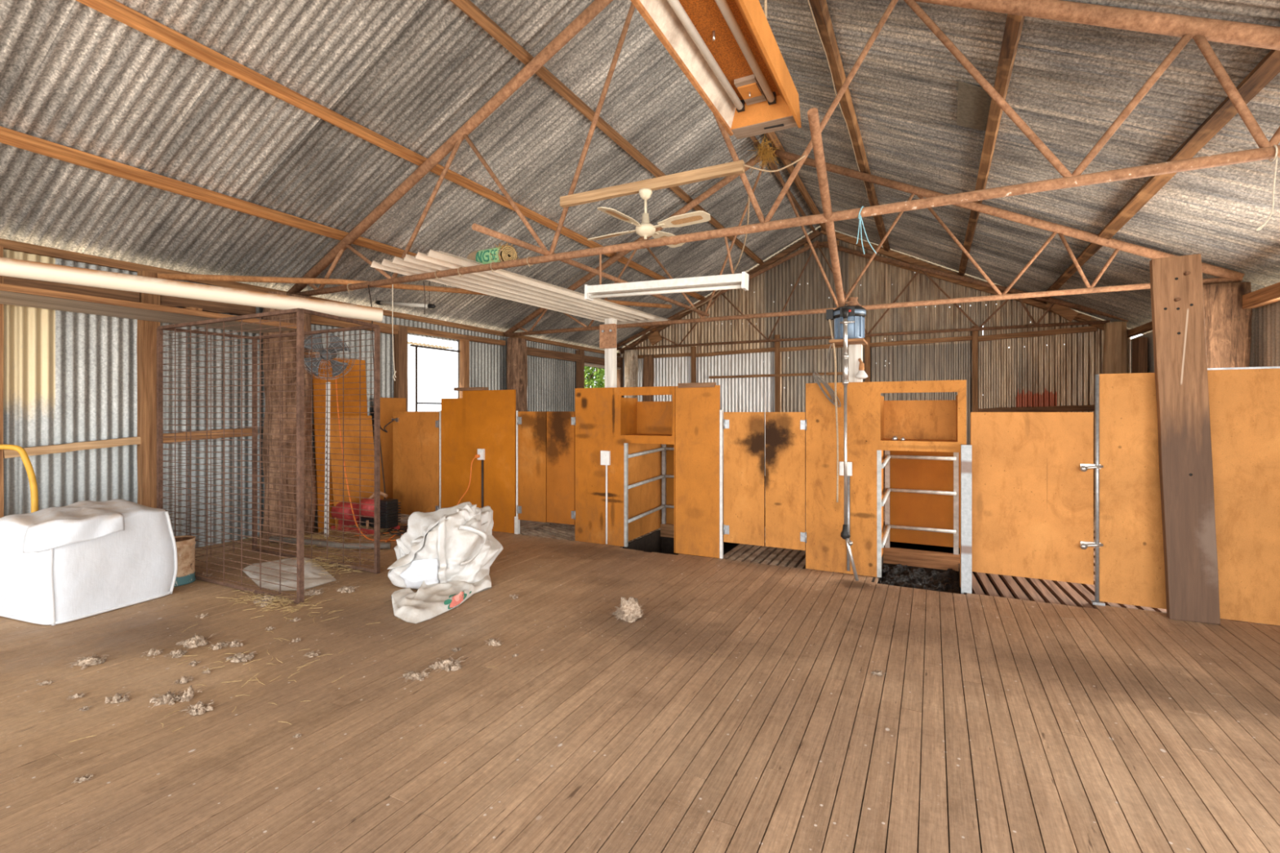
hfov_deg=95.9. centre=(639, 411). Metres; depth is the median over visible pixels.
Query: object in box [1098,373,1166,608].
panel
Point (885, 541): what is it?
railing
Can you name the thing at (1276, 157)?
twine
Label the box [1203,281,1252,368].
post
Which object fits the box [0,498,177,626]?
bale
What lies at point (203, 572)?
tuft
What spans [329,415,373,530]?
board
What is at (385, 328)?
beam
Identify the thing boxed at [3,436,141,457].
beam
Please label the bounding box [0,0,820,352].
ceiling
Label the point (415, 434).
door
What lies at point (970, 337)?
beam
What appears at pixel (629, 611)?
tuft
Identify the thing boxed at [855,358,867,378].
light
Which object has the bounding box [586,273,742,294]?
light
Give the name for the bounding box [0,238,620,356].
beam
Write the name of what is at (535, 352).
beam
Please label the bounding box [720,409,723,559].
steel post
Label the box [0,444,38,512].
hose
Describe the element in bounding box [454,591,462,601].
print
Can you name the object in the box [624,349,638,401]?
post
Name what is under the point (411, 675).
tuft
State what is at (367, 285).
cable
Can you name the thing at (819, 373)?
beam
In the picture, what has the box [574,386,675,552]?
panel
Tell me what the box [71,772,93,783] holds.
tuft
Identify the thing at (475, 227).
beam
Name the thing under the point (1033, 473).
door
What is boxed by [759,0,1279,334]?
ceiling
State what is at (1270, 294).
wall plate
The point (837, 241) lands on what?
block
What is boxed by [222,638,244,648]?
tuft
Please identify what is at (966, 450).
post
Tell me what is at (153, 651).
tuft
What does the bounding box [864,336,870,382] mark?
stud
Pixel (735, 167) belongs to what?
support beam
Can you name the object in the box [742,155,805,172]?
rope
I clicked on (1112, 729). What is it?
floor
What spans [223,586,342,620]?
hay
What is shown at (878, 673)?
tuft
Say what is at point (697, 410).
panel
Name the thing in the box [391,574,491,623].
sack
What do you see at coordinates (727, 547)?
ground
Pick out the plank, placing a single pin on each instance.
(1176, 285)
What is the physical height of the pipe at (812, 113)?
0.798 m
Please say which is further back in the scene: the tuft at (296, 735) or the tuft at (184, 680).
the tuft at (184, 680)
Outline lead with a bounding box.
[812,343,840,407]
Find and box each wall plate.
[1127,321,1152,337]
[1242,282,1279,308]
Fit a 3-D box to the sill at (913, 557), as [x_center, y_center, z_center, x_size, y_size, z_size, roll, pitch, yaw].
[2.568,1.347,5.279,0.630,0.145,0.040,0,0,27]
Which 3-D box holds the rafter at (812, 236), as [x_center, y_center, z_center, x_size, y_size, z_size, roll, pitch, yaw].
[1.538,-2.440,12.293,4.469,2.222,0.076,0,0,27]
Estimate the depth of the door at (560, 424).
6.10 m
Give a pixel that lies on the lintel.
(585, 364)
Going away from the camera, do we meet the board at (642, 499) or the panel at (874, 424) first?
the panel at (874, 424)
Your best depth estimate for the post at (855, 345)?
4.82 m
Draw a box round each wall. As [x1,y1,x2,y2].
[3,248,617,547]
[617,226,1130,493]
[1130,301,1279,373]
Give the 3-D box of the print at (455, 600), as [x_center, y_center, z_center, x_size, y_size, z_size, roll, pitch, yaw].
[-1.275,1.309,4.017,0.065,0.057,0.200,0,0,27]
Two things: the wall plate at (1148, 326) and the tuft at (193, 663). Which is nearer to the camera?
the tuft at (193, 663)
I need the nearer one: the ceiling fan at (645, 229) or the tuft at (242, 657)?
the tuft at (242, 657)
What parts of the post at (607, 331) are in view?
post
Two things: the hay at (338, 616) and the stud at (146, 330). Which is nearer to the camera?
the hay at (338, 616)
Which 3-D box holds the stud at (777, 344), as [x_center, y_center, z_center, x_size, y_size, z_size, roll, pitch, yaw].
[2.780,-0.100,11.664,0.094,2.900,0.085,0,0,27]
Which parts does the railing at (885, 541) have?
post, rail, rail, rail, post, rail, rail, rail, post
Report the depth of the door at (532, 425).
6.27 m
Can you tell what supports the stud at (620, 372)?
on the floor
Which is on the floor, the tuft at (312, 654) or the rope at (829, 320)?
the tuft at (312, 654)
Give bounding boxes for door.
[391,411,439,515]
[516,411,546,522]
[546,411,575,524]
[723,412,764,546]
[764,412,806,550]
[970,412,1103,585]
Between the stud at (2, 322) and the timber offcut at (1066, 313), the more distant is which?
the timber offcut at (1066, 313)
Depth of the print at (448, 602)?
3.95 m
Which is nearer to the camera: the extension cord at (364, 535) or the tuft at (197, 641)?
the tuft at (197, 641)
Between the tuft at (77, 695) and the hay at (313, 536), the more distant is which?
the hay at (313, 536)
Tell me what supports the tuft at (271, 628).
on the floor
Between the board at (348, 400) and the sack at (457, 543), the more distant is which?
the board at (348, 400)
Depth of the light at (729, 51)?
2.78 m
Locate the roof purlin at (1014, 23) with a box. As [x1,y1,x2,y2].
[958,13,1025,275]
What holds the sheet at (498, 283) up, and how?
on the roof truss at (1202, 29)
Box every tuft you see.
[36,679,53,685]
[66,653,106,669]
[66,691,84,700]
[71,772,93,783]
[79,706,90,711]
[103,692,130,705]
[138,648,164,657]
[148,688,183,709]
[163,648,191,657]
[172,675,194,684]
[173,684,202,702]
[175,633,217,648]
[178,701,213,715]
[188,659,200,666]
[194,613,208,618]
[197,572,213,577]
[202,667,212,674]
[208,640,230,649]
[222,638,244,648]
[224,651,257,662]
[252,594,279,607]
[266,626,275,630]
[288,617,302,622]
[292,637,301,642]
[292,733,302,737]
[303,587,326,596]
[303,649,320,657]
[335,586,360,593]
[399,667,430,682]
[428,654,466,673]
[450,647,462,652]
[484,637,502,646]
[509,593,518,599]
[613,596,645,622]
[870,670,887,677]
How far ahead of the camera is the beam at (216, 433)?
5.67 m
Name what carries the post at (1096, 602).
on the floor
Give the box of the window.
[407,341,460,411]
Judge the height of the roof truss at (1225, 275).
2.273 m
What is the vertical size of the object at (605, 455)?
0.943 m
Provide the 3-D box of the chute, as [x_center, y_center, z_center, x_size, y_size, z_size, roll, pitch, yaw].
[0.305,1.725,6.006,0.665,0.750,0.990,0,0,27]
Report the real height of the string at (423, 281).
0.320 m
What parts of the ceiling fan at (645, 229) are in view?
blade, blade, down rod, blade arm, blade, blade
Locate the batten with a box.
[584,235,748,301]
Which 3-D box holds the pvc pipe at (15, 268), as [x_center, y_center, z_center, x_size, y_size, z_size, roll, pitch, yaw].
[-3.479,-0.860,3.775,3.318,0.262,0.112,0,0,-34]
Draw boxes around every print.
[444,599,452,604]
[448,591,463,608]
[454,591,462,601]
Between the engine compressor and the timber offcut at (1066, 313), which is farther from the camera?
the timber offcut at (1066, 313)
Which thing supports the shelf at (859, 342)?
attached to the post at (855, 345)
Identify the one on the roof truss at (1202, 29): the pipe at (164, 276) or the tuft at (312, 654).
the pipe at (164, 276)
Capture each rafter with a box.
[619,230,820,354]
[750,135,816,233]
[765,131,826,231]
[809,0,889,251]
[820,229,1104,330]
[839,245,1091,321]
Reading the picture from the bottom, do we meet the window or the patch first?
the window
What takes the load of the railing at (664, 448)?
on the chute
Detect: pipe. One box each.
[0,257,382,321]
[157,272,671,308]
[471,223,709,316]
[807,107,844,306]
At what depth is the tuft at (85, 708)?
2.60 m
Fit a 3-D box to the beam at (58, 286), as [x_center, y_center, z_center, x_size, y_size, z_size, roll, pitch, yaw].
[-5.876,-1.058,2.585,0.074,0.163,5.900,0,0,27]
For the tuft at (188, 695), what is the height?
0.057 m
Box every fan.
[303,328,355,379]
[586,188,710,248]
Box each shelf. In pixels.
[624,433,671,435]
[829,337,867,346]
[882,438,956,441]
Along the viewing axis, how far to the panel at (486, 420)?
6.60 m
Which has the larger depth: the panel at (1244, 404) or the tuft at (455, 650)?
the panel at (1244, 404)
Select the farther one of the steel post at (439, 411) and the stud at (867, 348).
the stud at (867, 348)
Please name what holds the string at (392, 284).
hanging from the roof truss at (1202, 29)
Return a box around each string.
[391,284,395,381]
[422,280,425,314]
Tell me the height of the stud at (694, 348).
2.752 m
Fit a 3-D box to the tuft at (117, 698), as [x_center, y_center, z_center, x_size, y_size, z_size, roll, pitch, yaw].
[-2.433,1.331,2.685,0.092,0.036,0.102,0,0,-40]
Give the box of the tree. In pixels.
[584,366,617,387]
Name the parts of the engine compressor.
frame, fuel tank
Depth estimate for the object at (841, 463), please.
4.77 m
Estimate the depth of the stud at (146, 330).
5.24 m
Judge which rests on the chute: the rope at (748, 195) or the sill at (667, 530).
the sill at (667, 530)
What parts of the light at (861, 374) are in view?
lamp shade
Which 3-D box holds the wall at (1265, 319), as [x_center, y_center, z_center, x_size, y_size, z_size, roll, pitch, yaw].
[5.932,0.100,5.467,0.018,2.500,8.315,0,0,27]
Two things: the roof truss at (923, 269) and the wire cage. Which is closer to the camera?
the wire cage
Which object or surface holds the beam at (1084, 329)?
attached to the wall at (1030, 372)
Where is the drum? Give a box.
[173,535,195,586]
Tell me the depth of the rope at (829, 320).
4.73 m
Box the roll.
[466,242,519,269]
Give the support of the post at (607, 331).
on the floor
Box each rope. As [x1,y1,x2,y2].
[679,195,749,315]
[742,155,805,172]
[828,319,838,502]
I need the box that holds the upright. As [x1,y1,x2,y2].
[324,382,330,538]
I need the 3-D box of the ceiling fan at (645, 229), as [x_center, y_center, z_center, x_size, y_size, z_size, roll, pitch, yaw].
[0.042,-1.502,4.407,0.823,0.371,0.823,0,0,-11]
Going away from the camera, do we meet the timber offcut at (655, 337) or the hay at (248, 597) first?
the hay at (248, 597)
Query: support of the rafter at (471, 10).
attached to the ceiling at (411, 73)
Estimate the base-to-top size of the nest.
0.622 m
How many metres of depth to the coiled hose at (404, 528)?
6.40 m
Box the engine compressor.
[330,491,400,534]
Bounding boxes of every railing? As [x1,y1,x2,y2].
[623,443,674,546]
[876,450,958,577]
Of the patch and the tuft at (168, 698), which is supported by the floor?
the tuft at (168, 698)
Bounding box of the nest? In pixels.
[749,133,780,175]
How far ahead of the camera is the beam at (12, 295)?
4.68 m
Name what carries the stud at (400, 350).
on the floor
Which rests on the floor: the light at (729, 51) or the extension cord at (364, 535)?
the extension cord at (364, 535)
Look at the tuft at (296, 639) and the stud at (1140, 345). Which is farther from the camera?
the stud at (1140, 345)
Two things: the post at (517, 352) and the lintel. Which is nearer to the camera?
the post at (517, 352)
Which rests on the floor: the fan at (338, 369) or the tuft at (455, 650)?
the tuft at (455, 650)
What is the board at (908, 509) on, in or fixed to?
attached to the railing at (885, 541)
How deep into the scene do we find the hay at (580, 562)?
3.68 m
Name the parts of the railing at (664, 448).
post, rail, rail, rail, post, rail, rail, rail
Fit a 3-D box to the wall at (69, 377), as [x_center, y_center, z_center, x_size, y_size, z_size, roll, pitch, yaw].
[-3.897,0.000,6.690,0.018,2.700,15.011,0,0,27]
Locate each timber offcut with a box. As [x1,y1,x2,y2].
[647,330,662,345]
[1044,302,1078,321]
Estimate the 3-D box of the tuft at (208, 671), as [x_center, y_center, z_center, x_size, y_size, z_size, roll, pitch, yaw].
[-2.240,1.339,2.985,0.050,0.021,0.048,0,0,27]
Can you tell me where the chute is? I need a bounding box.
[619,529,715,558]
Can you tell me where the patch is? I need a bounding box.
[956,80,991,130]
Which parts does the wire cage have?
panel, rail, rail, panel, rail, rail, rail, panel, rail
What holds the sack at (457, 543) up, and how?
on the floor
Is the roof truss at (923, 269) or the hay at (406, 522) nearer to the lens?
the hay at (406, 522)
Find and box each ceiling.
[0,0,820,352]
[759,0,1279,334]
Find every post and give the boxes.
[262,291,316,542]
[439,410,440,508]
[506,337,527,411]
[514,410,519,533]
[599,318,616,387]
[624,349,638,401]
[642,354,653,401]
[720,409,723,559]
[829,337,867,382]
[960,444,972,594]
[1091,374,1105,605]
[1102,321,1128,373]
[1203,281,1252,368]
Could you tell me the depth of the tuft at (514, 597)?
4.17 m
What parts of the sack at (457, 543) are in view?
loop handle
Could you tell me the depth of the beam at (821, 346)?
11.39 m
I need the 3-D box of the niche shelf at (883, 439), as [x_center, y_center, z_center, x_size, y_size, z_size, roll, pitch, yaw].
[2.285,0.244,4.732,0.549,0.018,0.351,0,0,27]
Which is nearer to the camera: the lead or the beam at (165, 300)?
the lead
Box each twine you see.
[856,205,876,254]
[1255,144,1278,231]
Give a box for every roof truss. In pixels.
[287,0,1279,296]
[504,147,1244,336]
[616,240,1128,350]
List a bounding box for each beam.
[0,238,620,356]
[0,283,305,333]
[3,275,139,302]
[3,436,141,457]
[160,294,255,315]
[163,426,257,442]
[311,314,398,334]
[398,324,505,345]
[526,346,620,367]
[560,160,744,207]
[637,352,691,358]
[695,346,774,357]
[709,371,848,378]
[779,343,864,351]
[870,335,972,346]
[977,325,1097,342]
[977,404,1094,412]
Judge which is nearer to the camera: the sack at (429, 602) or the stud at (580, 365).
the sack at (429, 602)
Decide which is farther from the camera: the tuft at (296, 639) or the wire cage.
the wire cage
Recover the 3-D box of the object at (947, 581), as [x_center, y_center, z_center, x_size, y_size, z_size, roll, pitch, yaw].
[2.331,1.449,4.822,0.600,0.124,0.900,0,0,27]
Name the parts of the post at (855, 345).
post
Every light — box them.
[375,297,435,308]
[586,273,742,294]
[630,0,801,139]
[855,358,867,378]
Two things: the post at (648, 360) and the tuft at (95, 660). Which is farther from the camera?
the post at (648, 360)
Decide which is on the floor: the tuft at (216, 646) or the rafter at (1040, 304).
the tuft at (216, 646)
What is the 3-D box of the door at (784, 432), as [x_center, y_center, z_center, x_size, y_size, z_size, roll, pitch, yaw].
[1.272,0.600,5.031,0.361,1.190,0.032,0,0,27]
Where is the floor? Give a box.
[0,494,1279,852]
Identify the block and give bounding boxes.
[804,240,839,248]
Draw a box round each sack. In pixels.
[242,557,336,591]
[387,502,502,589]
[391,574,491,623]
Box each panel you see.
[440,389,515,533]
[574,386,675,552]
[675,385,719,558]
[805,379,966,587]
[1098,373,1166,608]
[1207,368,1279,626]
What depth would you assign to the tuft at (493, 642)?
3.33 m
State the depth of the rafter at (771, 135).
8.81 m
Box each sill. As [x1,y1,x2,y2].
[660,523,674,537]
[883,546,959,571]
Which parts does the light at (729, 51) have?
board, terminal plate, slot handle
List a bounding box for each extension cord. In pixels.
[335,376,403,542]
[355,456,476,536]
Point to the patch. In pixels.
(974, 102)
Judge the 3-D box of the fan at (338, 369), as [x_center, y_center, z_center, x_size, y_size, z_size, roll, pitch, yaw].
[-3.330,-0.609,6.141,0.549,0.544,0.271,0,0,-7]
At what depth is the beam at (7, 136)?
4.67 m
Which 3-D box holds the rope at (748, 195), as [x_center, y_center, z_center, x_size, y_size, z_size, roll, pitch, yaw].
[0.756,-1.421,6.085,0.192,0.300,3.884,0,0,-3]
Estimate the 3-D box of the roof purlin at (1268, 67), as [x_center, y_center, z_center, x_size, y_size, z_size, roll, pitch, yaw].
[3.342,-1.850,3.010,0.127,0.119,14.990,0,0,27]
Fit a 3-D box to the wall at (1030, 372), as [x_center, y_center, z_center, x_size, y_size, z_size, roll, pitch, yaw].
[3.654,-1.143,11.287,9.315,4.987,0.022,0,0,27]
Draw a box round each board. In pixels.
[312,355,367,532]
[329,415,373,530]
[380,397,406,499]
[453,386,488,391]
[627,443,662,541]
[666,444,674,524]
[678,382,715,387]
[881,450,884,556]
[889,450,959,547]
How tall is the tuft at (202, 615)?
0.024 m
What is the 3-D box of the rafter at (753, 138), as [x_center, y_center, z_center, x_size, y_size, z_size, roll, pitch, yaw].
[0.060,-3.534,4.673,0.091,0.114,14.990,0,0,27]
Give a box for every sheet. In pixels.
[370,248,666,324]
[392,250,669,322]
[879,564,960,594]
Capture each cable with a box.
[367,284,373,410]
[380,420,393,499]
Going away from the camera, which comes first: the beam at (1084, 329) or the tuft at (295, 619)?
the tuft at (295, 619)
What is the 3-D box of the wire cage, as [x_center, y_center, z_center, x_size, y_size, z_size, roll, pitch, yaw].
[-3.058,0.314,4.817,1.942,2.072,0.802,0,0,27]
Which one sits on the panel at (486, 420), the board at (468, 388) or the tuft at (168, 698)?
the board at (468, 388)
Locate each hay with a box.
[68,616,380,742]
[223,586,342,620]
[242,532,384,555]
[281,552,384,577]
[305,521,408,542]
[307,562,714,668]
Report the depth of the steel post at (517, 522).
6.36 m
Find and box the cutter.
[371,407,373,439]
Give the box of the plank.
[1149,253,1220,624]
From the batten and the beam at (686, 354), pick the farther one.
the beam at (686, 354)
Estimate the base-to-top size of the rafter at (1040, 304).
1.704 m
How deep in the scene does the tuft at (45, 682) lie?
2.85 m
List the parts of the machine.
motor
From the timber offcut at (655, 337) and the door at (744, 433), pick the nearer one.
the door at (744, 433)
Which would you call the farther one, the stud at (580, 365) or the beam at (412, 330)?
the stud at (580, 365)
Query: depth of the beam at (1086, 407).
9.65 m
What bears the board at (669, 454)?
attached to the railing at (664, 448)
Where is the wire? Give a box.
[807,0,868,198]
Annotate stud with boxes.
[0,245,4,518]
[137,271,159,508]
[393,325,408,411]
[459,337,469,398]
[576,350,584,388]
[617,356,622,397]
[691,346,696,382]
[774,334,780,412]
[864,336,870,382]
[972,325,977,412]
[1132,337,1147,373]
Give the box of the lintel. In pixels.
[584,363,621,369]
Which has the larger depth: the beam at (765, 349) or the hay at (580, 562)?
the beam at (765, 349)
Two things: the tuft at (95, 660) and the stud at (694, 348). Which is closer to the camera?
the tuft at (95, 660)
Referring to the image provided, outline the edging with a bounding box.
[1207,366,1279,369]
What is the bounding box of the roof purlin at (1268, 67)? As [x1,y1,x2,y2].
[1037,49,1279,302]
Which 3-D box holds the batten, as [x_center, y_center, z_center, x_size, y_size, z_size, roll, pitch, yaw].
[0.167,-1.070,4.400,1.330,0.402,0.100,0,0,27]
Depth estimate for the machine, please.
4.59 m
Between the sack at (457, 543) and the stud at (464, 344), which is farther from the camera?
the stud at (464, 344)
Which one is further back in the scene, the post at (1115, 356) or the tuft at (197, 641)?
the post at (1115, 356)
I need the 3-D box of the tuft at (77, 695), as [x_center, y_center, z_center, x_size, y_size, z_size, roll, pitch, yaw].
[-2.657,1.339,2.720,0.054,0.019,0.066,0,0,27]
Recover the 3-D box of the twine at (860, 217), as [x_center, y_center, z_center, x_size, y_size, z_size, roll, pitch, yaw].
[1.468,-1.169,3.732,0.123,0.332,0.093,0,0,27]
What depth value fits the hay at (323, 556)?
5.06 m
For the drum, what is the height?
0.345 m
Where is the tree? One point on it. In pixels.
(599, 374)
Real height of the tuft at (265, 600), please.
0.041 m
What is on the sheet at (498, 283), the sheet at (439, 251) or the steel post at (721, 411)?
the sheet at (439, 251)
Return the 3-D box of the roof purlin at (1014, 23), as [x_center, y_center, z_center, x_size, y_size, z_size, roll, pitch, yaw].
[2.305,-2.419,3.535,0.117,0.104,14.990,0,0,27]
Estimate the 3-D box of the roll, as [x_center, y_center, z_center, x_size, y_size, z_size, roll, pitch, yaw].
[-1.427,-1.452,5.494,0.252,0.279,0.849,0,0,-41]
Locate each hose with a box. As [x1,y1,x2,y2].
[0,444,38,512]
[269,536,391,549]
[380,525,408,536]
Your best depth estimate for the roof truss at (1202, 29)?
3.53 m
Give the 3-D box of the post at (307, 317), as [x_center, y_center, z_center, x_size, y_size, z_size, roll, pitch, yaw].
[-3.792,0.050,6.220,0.372,2.600,0.526,0,0,27]
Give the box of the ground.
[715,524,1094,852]
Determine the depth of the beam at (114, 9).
4.42 m
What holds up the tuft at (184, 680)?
on the floor
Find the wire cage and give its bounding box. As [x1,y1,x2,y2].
[156,307,380,604]
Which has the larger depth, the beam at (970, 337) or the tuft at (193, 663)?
the beam at (970, 337)
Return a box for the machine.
[826,297,866,581]
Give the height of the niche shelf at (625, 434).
0.018 m
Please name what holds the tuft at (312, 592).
on the floor
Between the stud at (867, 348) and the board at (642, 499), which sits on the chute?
the board at (642, 499)
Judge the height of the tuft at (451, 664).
0.042 m
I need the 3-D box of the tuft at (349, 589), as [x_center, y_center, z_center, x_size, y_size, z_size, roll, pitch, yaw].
[-2.199,1.333,4.351,0.162,0.033,0.161,0,0,27]
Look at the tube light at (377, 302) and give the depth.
7.17 m
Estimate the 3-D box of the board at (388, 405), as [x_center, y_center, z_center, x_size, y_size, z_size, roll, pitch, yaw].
[-3.258,0.585,7.570,0.056,1.530,0.480,0,0,27]
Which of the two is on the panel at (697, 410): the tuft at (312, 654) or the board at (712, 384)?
the board at (712, 384)
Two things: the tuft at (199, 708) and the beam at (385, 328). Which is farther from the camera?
the beam at (385, 328)
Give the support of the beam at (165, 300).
attached to the wall at (69, 377)
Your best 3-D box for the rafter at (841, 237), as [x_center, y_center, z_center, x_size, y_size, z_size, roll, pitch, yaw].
[5.614,-2.397,10.227,4.675,2.381,0.075,0,0,27]
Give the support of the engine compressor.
on the floor
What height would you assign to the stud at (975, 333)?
2.844 m
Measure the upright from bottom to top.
1.671 m
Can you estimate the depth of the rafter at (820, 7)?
5.47 m
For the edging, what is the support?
on the panel at (1244, 404)

